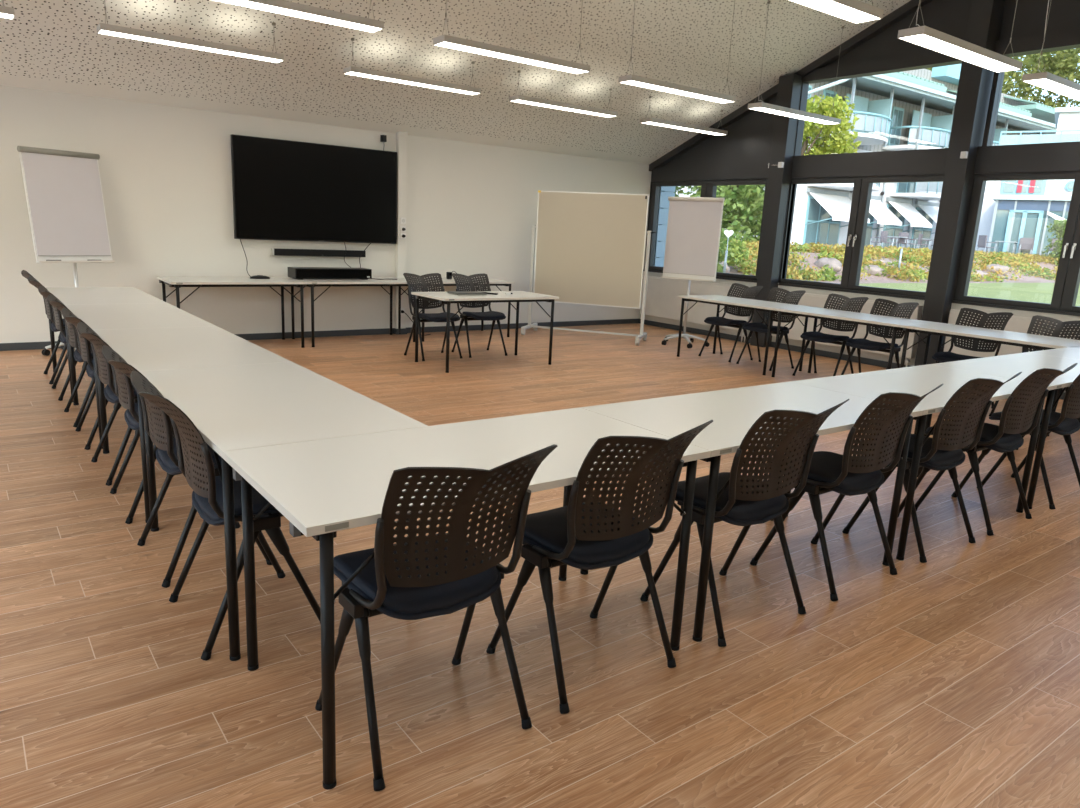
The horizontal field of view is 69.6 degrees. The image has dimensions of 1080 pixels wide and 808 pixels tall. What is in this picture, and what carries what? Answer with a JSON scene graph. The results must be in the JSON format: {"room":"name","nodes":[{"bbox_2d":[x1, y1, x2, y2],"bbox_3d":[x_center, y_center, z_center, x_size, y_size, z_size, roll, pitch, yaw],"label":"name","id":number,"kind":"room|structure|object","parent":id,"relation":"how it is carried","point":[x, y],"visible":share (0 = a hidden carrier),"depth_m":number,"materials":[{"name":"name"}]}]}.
{"room":"conference room","nodes":[
{"label":"conference room","id":0,"kind":"room"},
{"bbox_2d":[0,85,658,342],"bbox_3d":[-3.091,-2.002,9.274,12.320,2.660,0.250,-7,16,-36],"label":"wall","id":1,"kind":"structure","parent":0,"point":[166,171],"depth_m":8.82,"materials":[{"name":"white paint"}]},
{"bbox_2d":[231,134,396,243],"bbox_3d":[-2.632,-2.511,9.264,1.994,1.124,0.103,-7,16,-36],"label":"television","id":2,"kind":"object","parent":1,"relation":"attached to","point":[287,190],"visible":1,"depth_m":9.17,"materials":[{"name":"black plastic"}]},
{"bbox_2d":[271,248,365,256],"bbox_3d":[-2.672,-1.832,9.424,1.162,0.080,0.084,-7,16,-36],"label":"soundbar","id":3,"kind":"object","parent":1,"relation":"attached to","point":[274,251],"visible":1,"depth_m":9.36,"materials":[{"name":"black plastic"}]},
{"bbox_2d":[0,319,638,350],"bbox_3d":[-3.087,-0.820,9.370,11.820,0.075,0.090,-7,16,-36],"label":"baseboard","id":4,"kind":"structure","parent":1,"relation":"attached to","point":[307,334],"depth_m":10.05,"materials":[{"name":"plastic"}]},
{"bbox_2d":[395,132,407,328],"bbox_3d":[-1.790,-2.203,10.006,0.125,2.465,0.075,-7,16,-36],"label":"trim","id":5,"kind":"structure","parent":1,"relation":"attached to","point":[401,137],"depth_m":9.92,"materials":[{"name":"white plastic"}]},
{"bbox_2d":[0,0,910,163],"bbox_3d":[-1.564,-3.773,6.671,12.040,2.124,4.887,-7,16,-36],"label":"ceiling","id":6,"kind":"structure","parent":0,"point":[47,45],"depth_m":8.31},
{"bbox_2d":[0,0,14,18],"bbox_3d":[-4.686,-3.095,5.568,1.500,0.327,0.185,-7,16,-36],"label":"pendant light","id":7,"kind":"object","parent":6,"relation":"hanging from","point":[5,12],"visible":1,"depth_m":5.96,"materials":[{"name":"white paint"}]},
{"bbox_2d":[97,0,283,62],"bbox_3d":[-3.015,-3.289,6.792,1.500,0.327,0.185,-7,16,-36],"label":"pendant light","id":8,"kind":"object","parent":6,"relation":"hanging from","point":[102,28],"visible":1,"depth_m":6.73,"materials":[{"name":"white"}]},
{"bbox_2d":[99,30,282,62],"bbox_3d":[-3.023,-3.137,6.826,1.488,0.009,0.173,-7,16,-36],"label":"diffuser","id":9,"kind":"object","parent":8,"relation":"attached to","point":[130,34],"depth_m":6.78,"materials":[{"name":"white plastic"}]},
{"bbox_2d":[212,0,383,32],"bbox_3d":[-1.802,-3.290,5.340,1.500,1.085,0.185,-7,16,-36],"label":"pendant light","id":10,"kind":"object","parent":6,"relation":"hanging from","point":[282,7],"visible":1,"depth_m":5.55,"materials":[{"name":"white paint"}]},
{"bbox_2d":[343,38,480,94],"bbox_3d":[-1.288,-3.488,8.057,1.500,0.327,0.185,-7,16,-36],"label":"pendant light","id":11,"kind":"object","parent":6,"relation":"hanging from","point":[351,70],"visible":1,"depth_m":7.99,"materials":[{"name":"white"}]},
{"bbox_2d":[346,72,478,94],"bbox_3d":[-1.296,-3.337,8.091,1.488,0.009,0.173,-7,16,-36],"label":"diffuser","id":12,"kind":"object","parent":11,"relation":"attached to","point":[384,76],"depth_m":8.05,"materials":[{"name":"white plastic"}]},
{"bbox_2d":[433,0,589,73],"bbox_3d":[-0.180,-3.477,6.528,1.500,1.085,0.185,-7,16,-36],"label":"pendant light","id":13,"kind":"object","parent":6,"relation":"hanging from","point":[447,41],"visible":1,"depth_m":6.54,"materials":[{"name":"white"}]},
{"bbox_2d":[436,42,587,73],"bbox_3d":[-0.206,-2.956,6.646,1.488,0.009,0.173,-7,16,-36],"label":"diffuser","id":14,"kind":"object","parent":13,"relation":"attached to","point":[471,47],"depth_m":6.60,"materials":[{"name":"white plastic"}]},
{"bbox_2d":[509,70,617,117],"bbox_3d":[0.310,-3.673,9.228,1.500,0.327,0.185,-7,16,-36],"label":"pendant light","id":15,"kind":"object","parent":6,"relation":"hanging from","point":[522,99],"visible":1,"depth_m":9.16,"materials":[{"name":"white"}]},
{"bbox_2d":[513,100,612,116],"bbox_3d":[0.302,-3.521,9.262,1.488,0.009,0.173,-7,16,-36],"label":"diffuser","id":16,"kind":"object","parent":15,"relation":"attached to","point":[543,103],"depth_m":9.22,"materials":[{"name":"white plastic"}]},
{"bbox_2d":[618,0,735,103],"bbox_3d":[1.435,-3.664,7.711,1.500,1.085,0.185,-7,16,-36],"label":"pendant light","id":17,"kind":"object","parent":6,"relation":"hanging from","point":[634,80],"visible":1,"depth_m":7.71,"materials":[{"name":"white"}]},
{"bbox_2d":[620,80,732,102],"bbox_3d":[1.409,-3.143,7.829,1.488,0.009,0.173,-7,16,-36],"label":"diffuser","id":18,"kind":"object","parent":17,"relation":"attached to","point":[657,85],"depth_m":7.77,"materials":[{"name":"white plastic"}]},
{"bbox_2d":[640,96,727,135],"bbox_3d":[1.965,-3.865,10.440,1.500,0.327,0.185,-7,16,-36],"label":"pendant light","id":19,"kind":"object","parent":6,"relation":"hanging from","point":[652,121],"visible":1,"depth_m":10.37,"materials":[{"name":"white"}]},
{"bbox_2d":[644,122,724,134],"bbox_3d":[1.957,-3.713,10.475,1.488,0.009,0.173,-7,16,-36],"label":"diffuser","id":20,"kind":"object","parent":19,"relation":"attached to","point":[676,125],"depth_m":10.45,"materials":[{"name":"white plastic"}]},
{"bbox_2d":[748,1,844,124],"bbox_3d":[2.977,-3.842,8.841,1.500,1.085,0.185,-7,16,-36],"label":"pendant light","id":21,"kind":"object","parent":6,"relation":"hanging from","point":[760,106],"visible":1,"depth_m":8.82,"materials":[{"name":"white"}]},
{"bbox_2d":[750,107,837,123],"bbox_3d":[2.951,-3.321,8.959,1.488,0.009,0.173,-7,16,-36],"label":"diffuser","id":22,"kind":"object","parent":21,"relation":"attached to","point":[783,111],"depth_m":8.91,"materials":[{"name":"white plastic"}]},
{"bbox_2d":[0,323,1079,807],"bbox_3d":[-0.233,0.271,5.613,11.980,0.120,9.974,-7,16,-36],"label":"floor","id":23,"kind":"structure","parent":0,"point":[951,679],"depth_m":2.74,"materials":[{"name":"brown wood"}]},
{"bbox_2d":[21,270,66,383],"bbox_3d":[-4.018,-0.666,6.616,0.584,0.907,0.506,-7,16,-36],"label":"chair","id":24,"kind":"object","parent":23,"relation":"on","point":[48,309],"visible":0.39,"depth_m":6.44,"materials":[{"name":"black plastic"}]},
{"bbox_2d":[28,276,90,400],"bbox_3d":[-3.620,-0.528,6.095,0.584,0.907,0.506,-7,16,-36],"label":"chair","id":25,"kind":"object","parent":23,"relation":"on","point":[57,316],"visible":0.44,"depth_m":5.91,"materials":[{"name":"black plastic"}]},
{"bbox_2d":[17,146,114,355],"bbox_3d":[-4.587,-1.467,7.624,0.636,1.958,0.725,11,15,32],"label":"flipchart","id":26,"kind":"object","parent":23,"relation":"on","point":[63,189],"visible":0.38,"depth_m":7.51,"materials":[{"name":"white paper"}]},
{"bbox_2d":[37,260,114,262],"bbox_3d":[-4.519,-1.390,7.596,0.053,0.025,0.710,11,15,32],"label":"tray","id":27,"kind":"object","parent":26,"relation":"on","point":[38,261],"depth_m":7.58,"materials":[{"name":"white metal"}]},
{"bbox_2d":[38,286,94,426],"bbox_3d":[-3.098,-0.348,5.410,0.584,0.907,0.506,-7,16,-37],"label":"chair","id":28,"kind":"object","parent":23,"relation":"on","point":[71,333],"visible":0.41,"depth_m":5.24,"materials":[{"name":"black plastic"}]},
{"bbox_2d":[47,294,113,449],"bbox_3d":[-2.742,-0.225,4.944,0.584,0.907,0.506,-6,16,-35],"label":"chair","id":29,"kind":"object","parent":23,"relation":"on","point":[83,343],"visible":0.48,"depth_m":4.77,"materials":[{"name":"black plastic"}]},
{"bbox_2d":[61,308,137,485],"bbox_3d":[-2.290,-0.069,4.352,0.584,0.907,0.506,-7,16,-37],"label":"chair","id":30,"kind":"object","parent":23,"relation":"on","point":[103,369],"visible":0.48,"depth_m":4.18,"materials":[{"name":"black plastic"}]},
{"bbox_2d":[46,287,165,401],"bbox_3d":[-3.633,-0.541,6.503,0.710,0.740,1.408,-7,16,-36],"label":"folding table","id":31,"kind":"object","parent":23,"relation":"on","point":[66,295],"visible":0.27,"depth_m":6.38,"materials":[{"name":"white laminate"}]},
{"bbox_2d":[77,322,174,523],"bbox_3d":[-1.916,0.061,3.862,0.584,0.907,0.506,-6,16,-35],"label":"chair","id":32,"kind":"object","parent":23,"relation":"on","point":[124,391],"visible":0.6,"depth_m":3.69,"materials":[{"name":"black plastic"}]},
{"bbox_2d":[65,303,214,448],"bbox_3d":[-2.796,-0.252,5.406,0.710,0.740,1.408,-7,16,-36],"label":"folding table","id":33,"kind":"object","parent":23,"relation":"on","point":[142,315],"visible":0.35,"depth_m":5.25,"materials":[{"name":"white laminate"}]},
{"bbox_2d":[102,345,271,587],"bbox_3d":[-1.459,0.219,3.263,0.584,0.907,0.506,-7,16,-37],"label":"chair","id":34,"kind":"object","parent":23,"relation":"on","point":[158,425],"visible":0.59,"depth_m":3.10,"materials":[{"name":"black plastic"}]},
{"bbox_2d":[94,326,291,522],"bbox_3d":[-1.959,0.038,4.309,0.710,0.740,1.408,-7,16,-36],"label":"folding table","id":35,"kind":"object","parent":23,"relation":"on","point":[144,349],"visible":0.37,"depth_m":4.10,"materials":[{"name":"white laminate"}]},
{"bbox_2d":[130,371,320,660],"bbox_3d":[-1.091,0.346,2.780,0.584,0.907,0.506,-7,16,-36],"label":"chair","id":36,"kind":"object","parent":23,"relation":"on","point":[195,462],"visible":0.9,"depth_m":2.64,"materials":[{"name":"black plastic"}]},
{"bbox_2d":[157,277,307,347],"bbox_3d":[-3.389,-1.009,8.631,1.408,0.740,0.710,-7,16,-36],"label":"folding table","id":37,"kind":"object","parent":23,"relation":"on","point":[177,282],"visible":0.85,"depth_m":8.46,"materials":[{"name":"white laminate"}]},
{"bbox_2d":[139,362,426,660],"bbox_3d":[-1.122,0.327,3.212,0.710,0.740,1.408,-7,16,-36],"label":"folding table","id":38,"kind":"object","parent":23,"relation":"on","point":[236,407],"visible":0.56,"depth_m":2.92,"materials":[{"name":"white laminate"}]},
{"bbox_2d":[288,277,415,346],"bbox_3d":[-2.256,-1.140,9.460,1.408,0.740,0.710,-7,16,-36],"label":"folding table","id":39,"kind":"object","parent":23,"relation":"on","point":[387,281],"visible":0.7,"depth_m":9.23,"materials":[{"name":"white laminate"}]},
{"bbox_2d":[288,267,371,279],"bbox_3d":[-2.502,-1.559,9.288,0.940,0.128,0.276,-7,16,-36],"label":"soundbar","id":40,"kind":"object","parent":39,"relation":"on","point":[300,273],"visible":1,"depth_m":9.16,"materials":[{"name":"black plastic"}]},
{"bbox_2d":[403,273,462,360],"bbox_3d":[-1.185,-0.967,8.576,0.506,0.907,0.584,-7,16,-37],"label":"chair","id":41,"kind":"object","parent":23,"relation":"on","point":[423,317],"visible":0.71,"depth_m":8.60,"materials":[{"name":"black plastic"}]},
{"bbox_2d":[315,444,557,790],"bbox_3d":[-0.313,0.512,2.217,0.506,0.907,0.584,-7,16,-36],"label":"chair","id":42,"kind":"object","parent":23,"relation":"on","point":[421,576],"visible":1,"depth_m":2.07,"materials":[{"name":"black plastic"}]},
{"bbox_2d":[395,277,514,341],"bbox_3d":[-1.124,-1.271,10.290,1.408,0.740,0.710,-7,16,-36],"label":"folding table","id":43,"kind":"object","parent":23,"relation":"on","point":[446,282],"visible":0.49,"depth_m":10.21,"materials":[{"name":"white laminate"}]},
{"bbox_2d":[223,407,710,789],"bbox_3d":[-0.210,0.513,2.592,1.408,0.740,0.710,-7,16,-36],"label":"folding table","id":44,"kind":"object","parent":23,"relation":"on","point":[323,487],"visible":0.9,"depth_m":2.40,"materials":[{"name":"white laminate"}]},
{"bbox_2d":[451,273,507,357],"bbox_3d":[-0.698,-1.024,8.933,0.506,0.907,0.584,-6,15,-34],"label":"chair","id":45,"kind":"object","parent":23,"relation":"on","point":[493,316],"visible":0.75,"depth_m":8.96,"materials":[{"name":"black plastic"}]},
{"bbox_2d":[411,291,558,372],"bbox_3d":[-0.586,-0.802,8.330,1.408,0.740,0.710,-7,16,-36],"label":"folding table","id":46,"kind":"object","parent":23,"relation":"on","point":[517,296],"visible":1,"depth_m":8.13,"materials":[{"name":"white laminate"}]},
{"bbox_2d":[521,190,656,345],"bbox_3d":[0.691,-1.865,10.561,1.735,1.953,0.620,7,13,17],"label":"pinboard","id":47,"kind":"object","parent":23,"relation":"on","point":[590,246],"visible":0.98,"depth_m":10.50,"materials":[{"name":"fabric"}]},
{"bbox_2d":[486,420,712,713],"bbox_3d":[0.181,0.455,2.579,0.506,0.907,0.584,-7,16,-37],"label":"chair","id":48,"kind":"object","parent":23,"relation":"on","point":[587,533],"visible":0.98,"depth_m":2.44,"materials":[{"name":"black plastic"}]},
{"bbox_2d":[661,197,724,347],"bbox_3d":[1.998,-1.750,10.356,0.658,1.946,0.640,1,13,-8],"label":"flipchart","id":49,"kind":"object","parent":23,"relation":"on","point":[694,223],"visible":0.94,"depth_m":10.27,"materials":[{"name":"white paper"}]},
{"bbox_2d":[661,276,714,281],"bbox_3d":[1.967,-1.667,10.355,0.750,0.019,0.052,11,15,32],"label":"tray","id":50,"kind":"object","parent":49,"relation":"on","point":[700,278],"depth_m":10.31,"materials":[{"name":"white metal"}]},
{"bbox_2d":[640,276,754,342],"bbox_3d":[2.330,-1.469,11.814,0.119,0.790,2.180,-7,16,-36],"label":"radiator","id":51,"kind":"object","parent":23,"relation":"on","point":[662,300],"visible":0.66,"depth_m":11.93,"materials":[{"name":"metal"}]},
{"bbox_2d":[698,283,762,361],"bbox_3d":[2.337,-1.006,9.524,0.584,0.907,0.506,-7,16,-36],"label":"chair","id":52,"kind":"object","parent":23,"relation":"on","point":[748,292],"visible":0.73,"depth_m":9.50,"materials":[{"name":"black plastic"}]},
{"bbox_2d":[677,295,810,374],"bbox_3d":[2.360,-0.842,9.155,0.710,0.740,1.408,-7,16,-36],"label":"folding table","id":53,"kind":"object","parent":23,"relation":"on","point":[718,300],"visible":0.88,"depth_m":8.92,"materials":[{"name":"white laminate"}]},
{"bbox_2d":[640,399,849,646],"bbox_3d":[0.775,0.386,3.014,0.506,0.907,0.584,-6,16,-35],"label":"chair","id":54,"kind":"object","parent":23,"relation":"on","point":[750,499],"visible":0.95,"depth_m":2.87,"materials":[{"name":"black plastic"}]},
{"bbox_2d":[580,382,922,641],"bbox_3d":[0.923,0.382,3.422,1.408,0.740,0.710,-7,16,-36],"label":"folding table","id":55,"kind":"object","parent":23,"relation":"on","point":[733,412],"visible":0.52,"depth_m":3.23,"materials":[{"name":"white laminate"}]},
{"bbox_2d":[736,287,805,370],"bbox_3d":[2.690,-0.884,9.061,0.584,0.907,0.506,-6,16,-35],"label":"chair","id":56,"kind":"object","parent":23,"relation":"on","point":[756,327],"visible":0.7,"depth_m":9.04,"materials":[{"name":"black plastic"}]},
{"bbox_2d":[792,293,868,375],"bbox_3d":[3.156,-0.723,8.451,0.584,0.907,0.506,-7,16,-37],"label":"chair","id":57,"kind":"object","parent":23,"relation":"on","point":[812,336],"visible":0.75,"depth_m":8.43,"materials":[{"name":"black plastic"}]},
{"bbox_2d":[750,384,942,600],"bbox_3d":[1.330,0.322,3.420,0.506,0.907,0.584,-7,16,-37],"label":"chair","id":58,"kind":"object","parent":23,"relation":"on","point":[847,474],"visible":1,"depth_m":3.28,"materials":[{"name":"black plastic"}]},
{"bbox_2d":[772,291,922,366],"bbox_3d":[3.814,-0.956,9.869,0.119,0.790,1.980,-7,16,-36],"label":"radiator","id":59,"kind":"object","parent":23,"relation":"on","point":[813,300],"visible":0.35,"depth_m":9.79,"materials":[{"name":"metal"}]},
{"bbox_2d":[771,307,938,376],"bbox_3d":[3.197,-0.552,8.058,0.710,0.740,1.408,-7,16,-36],"label":"folding table","id":60,"kind":"object","parent":23,"relation":"on","point":[894,323],"visible":0.72,"depth_m":7.87,"materials":[{"name":"white laminate"}]},
{"bbox_2d":[841,298,918,374],"bbox_3d":[3.483,-0.610,8.023,0.584,0.907,0.506,-6,16,-35],"label":"chair","id":61,"kind":"object","parent":23,"relation":"on","point":[859,343],"visible":0.62,"depth_m":8.02,"materials":[{"name":"black plastic"}]},
{"bbox_2d":[785,364,1053,560],"bbox_3d":[2.055,0.251,4.252,1.408,0.740,0.710,-7,16,-36],"label":"folding table","id":62,"kind":"object","parent":23,"relation":"on","point":[919,380],"visible":0.56,"depth_m":4.08,"materials":[{"name":"white laminate"}]},
{"bbox_2d":[842,372,1021,562],"bbox_3d":[1.923,0.253,3.855,0.506,0.907,0.584,-6,16,-35],"label":"chair","id":63,"kind":"object","parent":23,"relation":"on","point":[973,398],"visible":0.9,"depth_m":3.71,"materials":[{"name":"black plastic"}]},
{"bbox_2d":[932,308,1012,407],"bbox_3d":[4.016,-0.425,7.323,0.584,0.907,0.506,-7,16,-37],"label":"chair","id":64,"kind":"object","parent":23,"relation":"on","point":[940,357],"visible":0.59,"depth_m":7.34,"materials":[{"name":"black plastic"}]},
{"bbox_2d":[900,323,1079,435],"bbox_3d":[4.034,-0.263,6.961,0.710,0.740,1.408,-7,16,-36],"label":"folding table","id":65,"kind":"object","parent":23,"relation":"on","point":[1033,341],"visible":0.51,"depth_m":6.83,"materials":[{"name":"white laminate"}]},
{"bbox_2d":[915,363,1077,535],"bbox_3d":[2.462,0.191,4.250,0.506,0.907,0.584,-7,16,-37],"label":"chair","id":66,"kind":"object","parent":23,"relation":"on","point":[1021,411],"visible":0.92,"depth_m":4.10,"materials":[{"name":"black plastic"}]},
{"bbox_2d":[917,352,1079,508],"bbox_3d":[3.188,0.120,5.081,1.408,0.740,0.710,-7,16,-36],"label":"folding table","id":67,"kind":"object","parent":23,"relation":"on","point":[1009,365],"visible":0.54,"depth_m":4.84,"materials":[{"name":"white laminate"}]},
{"bbox_2d":[943,309,1079,356],"bbox_3d":[5.213,-0.473,8.037,0.119,0.790,2.010,-7,16,-36],"label":"radiator","id":68,"kind":"object","parent":23,"relation":"on","point":[1019,324],"visible":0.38,"depth_m":8.29,"materials":[{"name":"metal"}]},
{"bbox_2d":[977,374,1079,509],"bbox_3d":[3.096,0.118,4.714,0.506,0.907,0.584,-7,16,-36],"label":"chair","id":69,"kind":"object","parent":23,"relation":"on","point":[1065,423],"visible":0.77,"depth_m":4.57,"materials":[{"name":"black plastic"}]},
{"bbox_2d":[989,315,1079,416],"bbox_3d":[4.394,-0.295,6.828,0.584,0.907,0.506,-6,16,-35],"label":"chair","id":70,"kind":"object","parent":23,"relation":"on","point":[1060,325],"visible":0.36,"depth_m":6.91,"materials":[{"name":"black plastic"}]},
{"bbox_2d":[1016,346,1079,449],"bbox_3d":[4.320,-0.011,5.911,1.408,0.740,0.710,-7,16,-36],"label":"folding table","id":71,"kind":"object","parent":23,"relation":"on","point":[1067,352],"visible":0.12,"depth_m":5.76,"materials":[{"name":"white laminate"}]},
{"bbox_2d":[654,186,675,266],"bbox_3d":[1.916,-2.630,12.872,0.325,2.746,0.365,-7,16,-36],"label":"wall","id":72,"kind":"structure","parent":0,"point":[665,192],"depth_m":12.62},
{"bbox_2d":[639,271,1079,391],"bbox_3d":[4.663,-0.715,9.089,0.280,0.985,9.774,-7,16,-36],"label":"wall","id":73,"kind":"structure","parent":0,"point":[1021,313],"depth_m":9.86,"materials":[{"name":"white paint"}]},
{"bbox_2d":[644,179,767,280],"bbox_3d":[2.465,-2.629,11.622,0.175,1.383,2.437,-7,16,-36],"label":"window","id":74,"kind":"structure","parent":73,"relation":"in","point":[708,187],"depth_m":11.58,"materials":[{"name":"paint"}]},
{"bbox_2d":[750,74,801,346],"bbox_3d":[3.204,-2.535,10.496,0.270,3.531,0.230,-7,16,-36],"label":"column","id":75,"kind":"structure","parent":73,"relation":"attached to","point":[789,86],"depth_m":10.35,"materials":[{"name":"metal"}]},
{"bbox_2d":[638,319,1064,399],"bbox_3d":[4.533,-0.373,9.068,0.018,0.075,9.756,-7,16,-36],"label":"baseboard","id":76,"kind":"structure","parent":73,"relation":"attached to","point":[834,355],"depth_m":10.52,"materials":[{"name":"wood"}]},
{"bbox_2d":[643,269,1079,315],"bbox_3d":[4.638,-1.192,8.944,0.182,0.027,9.774,-7,16,-36],"label":"trim","id":77,"kind":"structure","parent":73,"relation":"attached to","point":[725,278],"depth_m":9.23,"materials":[{"name":"paint"}]},
{"bbox_2d":[780,82,943,297],"bbox_3d":[3.984,-2.700,9.554,0.195,2.578,2.175,-7,16,-36],"label":"window","id":78,"kind":"structure","parent":73,"relation":"in","point":[862,189],"depth_m":9.70,"materials":[{"name":"paint"}]},
{"bbox_2d":[914,0,1004,365],"bbox_3d":[4.628,-2.522,8.554,0.270,4.499,0.230,-7,16,-36],"label":"column","id":79,"kind":"structure","parent":73,"relation":"attached to","point":[985,16],"depth_m":8.46,"materials":[{"name":"metal"}]},
{"bbox_2d":[954,72,1079,312],"bbox_3d":[5.396,-2.211,7.704,0.195,2.578,2.130,-7,16,-36],"label":"window","id":80,"kind":"structure","parent":73,"relation":"in","point":[1067,281],"depth_m":8.22,"materials":[{"name":"paint"}]},
{"bbox_2d":[662,0,1079,166],"bbox_3d":[4.803,-3.772,8.390,0.090,2.124,9.774,-7,16,-36],"label":"wall","id":81,"kind":"structure","parent":0,"point":[750,136],"depth_m":8.99,"materials":[{"name":"paint"}]},
{"bbox_2d":[649,0,932,170],"bbox_3d":[4.750,-3.741,8.357,0.180,2.134,9.774,-7,16,-36],"label":"trim","id":82,"kind":"structure","parent":81,"relation":"attached to","point":[911,6],"depth_m":9.84,"materials":[{"name":"paint"}]},
{"bbox_2d":[651,29,1079,181],"bbox_3d":[4.756,-3.201,8.485,0.160,1.335,9.744,-7,16,-36],"label":"beam","id":83,"kind":"structure","parent":81,"relation":"attached to","point":[1059,156],"depth_m":9.05,"materials":[{"name":"paint"}]},
{"bbox_3d":[1.338,-2.769,2.869,12.040,2.124,4.887,-7,16,-36],"label":"ceiling","id":84,"kind":"structure","parent":0,"visible":0},
{"bbox_2d":[788,0,882,23],"bbox_3d":[1.541,-2.948,4.434,1.500,1.143,0.185,-7,16,-36],"label":"pendant light","id":85,"kind":"object","parent":84,"relation":"hanging from","point":[854,11],"visible":1,"depth_m":4.80,"materials":[{"name":"white"}]},
{"bbox_2d":[898,0,1022,71],"bbox_3d":[3.155,-3.135,5.616,1.500,1.143,0.185,-7,16,-36],"label":"pendant light","id":86,"kind":"object","parent":84,"relation":"hanging from","point":[923,36],"visible":1,"depth_m":5.62,"materials":[{"name":"white"}]},
{"bbox_2d":[901,34,1017,71],"bbox_3d":[3.128,-2.585,5.740,1.488,0.009,0.173,-7,16,-36],"label":"diffuser","id":87,"kind":"object","parent":86,"relation":"attached to","point":[943,44],"depth_m":5.67,"materials":[{"name":"white plastic"}]},
{"bbox_2d":[1022,0,1079,100],"bbox_3d":[4.729,-3.317,6.769,1.500,1.143,0.185,-7,16,-36],"label":"pendant light","id":88,"kind":"object","parent":84,"relation":"hanging from","point":[1045,80],"visible":1,"depth_m":6.58,"materials":[{"name":"white"}]},
{"bbox_2d":[1025,79,1079,99],"bbox_3d":[4.702,-2.767,6.894,1.488,0.009,0.173,-7,16,-36],"label":"diffuser","id":89,"kind":"object","parent":88,"relation":"attached to","point":[1063,87],"depth_m":6.69,"materials":[{"name":"white plastic"}]},
{"label":"outside","id":90,"kind":"structure","parent":0,"visible":0},
{"bbox_2d":[728,252,1079,305],"bbox_3d":[26.331,-8.755,47.343,81.000,0.620,106.000,-7,16,-36],"label":"ground","id":91,"kind":"structure","parent":90,"point":[1029,289],"depth_m":19.77,"materials":[{"name":"green plant"}]},
{"bbox_2d":[683,185,764,243],"bbox_3d":[5.599,-7.484,22.248,3.832,6.544,3.554,-7,16,-36],"label":"leafy tree","id":92,"kind":"object","parent":91,"relation":"on","point":[743,204],"visible":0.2,"depth_m":21.85,"materials":[{"name":"green plant"}]},
{"bbox_2d":[716,228,733,272],"bbox_3d":[3.319,-3.153,16.092,1.698,1.039,1.332,-7,16,-36],"label":"shrub","id":93,"kind":"object","parent":91,"relation":"on","point":[722,237],"visible":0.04,"depth_m":16.10,"materials":[{"name":"green plant"}]},
{"bbox_2d":[719,229,749,266],"bbox_3d":[4.090,-3.497,17.737,1.341,0.987,1.272,6,13,15],"label":"shrub","id":94,"kind":"object","parent":91,"relation":"on","point":[733,247],"visible":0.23,"depth_m":17.52,"materials":[{"name":"green plant"}]},
{"bbox_2d":[813,257,841,272],"bbox_3d":[7.474,-3.578,20.204,0.504,0.449,0.917,-1,13,-16],"label":"boulder","id":95,"kind":"object","parent":91,"relation":"on","point":[836,264],"visible":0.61,"depth_m":19.91,"materials":[{"name":"grey stone"}]},
{"bbox_2d":[801,94,861,154],"bbox_3d":[9.297,-7.676,26.191,2.740,5.236,2.617,4,13,4],"label":"leafy tree","id":96,"kind":"object","parent":91,"relation":"on","point":[837,141],"visible":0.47,"depth_m":25.25,"materials":[{"name":"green plant"}]},
{"bbox_2d":[676,64,1056,250],"bbox_3d":[25.224,-16.471,53.042,40.000,13.100,12.650,-7,16,-36],"label":"hotel building","id":97,"kind":"structure","parent":91,"relation":"on","point":[912,109],"depth_m":44.31,"materials":[{"name":"grey"}]},
{"bbox_2d":[862,265,883,275],"bbox_3d":[8.821,-3.544,20.735,0.713,0.335,0.414,14,17,41],"label":"boulder","id":98,"kind":"object","parent":91,"relation":"on","point":[874,269],"visible":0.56,"depth_m":20.55,"materials":[{"name":"grey stone"}]},
{"bbox_2d":[730,239,1058,281],"bbox_3d":[12.413,-4.461,24.690,29.448,1.079,4.298,-7,16,-36],"label":"plants","id":99,"kind":"object","parent":91,"relation":"on","point":[918,257],"visible":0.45,"depth_m":22.51,"materials":[{"name":"green plant"}]},
{"bbox_2d":[977,235,995,253],"bbox_3d":[19.553,-6.898,34.060,0.510,0.950,0.560,1,13,-7],"label":"garden chair","id":100,"kind":"object","parent":91,"relation":"on","point":[982,240],"visible":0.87,"depth_m":33.88,"materials":[{"name":"white plastic"}]},
{"bbox_2d":[984,264,1009,274],"bbox_3d":[14.966,-4.421,25.586,0.824,0.422,0.439,8,14,20],"label":"boulder","id":101,"kind":"object","parent":91,"relation":"on","point":[996,266],"visible":0.59,"depth_m":25.41,"materials":[{"name":"grey stone"}]},
{"bbox_2d":[975,107,1079,252],"bbox_3d":[26.703,-10.293,37.601,8.700,7.000,6.100,11,15,32],"label":"white wing","id":102,"kind":"object","parent":91,"relation":"on","point":[1067,119],"visible":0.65,"depth_m":36.33},
{"bbox_2d":[1016,180,1035,192],"bbox_3d":[22.903,-10.410,36.597,0.700,0.900,0.040,11,15,32],"label":"curtain","id":103,"kind":"object","parent":102,"relation":"hanging from","point":[1022,186],"depth_m":36.65,"materials":[{"name":"red fabric"}]},
{"bbox_2d":[987,194,1070,255],"bbox_3d":[24.121,-7.691,34.713,7.100,2.950,2.400,11,15,32],"label":"glass pavilion","id":104,"kind":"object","parent":91,"relation":"on","point":[1015,217],"visible":0.66,"depth_m":34.92,"materials":[{"name":"metal"}]},
{"bbox_2d":[1001,48,1079,107],"bbox_3d":[49.676,-27.383,77.293,12.559,19.264,11.239,-7,16,-36],"label":"leafy tree","id":105,"kind":"object","parent":91,"relation":"on","point":[1063,63],"visible":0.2,"depth_m":74.59,"materials":[{"name":"green plant"}]},
{"bbox_2d":[1041,219,1066,262],"bbox_3d":[21.108,-6.404,30.806,1.695,1.934,1.975,-7,16,-36],"label":"shrub","id":106,"kind":"object","parent":91,"relation":"on","point":[1058,227],"visible":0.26,"depth_m":30.87,"materials":[{"name":"green plant"}]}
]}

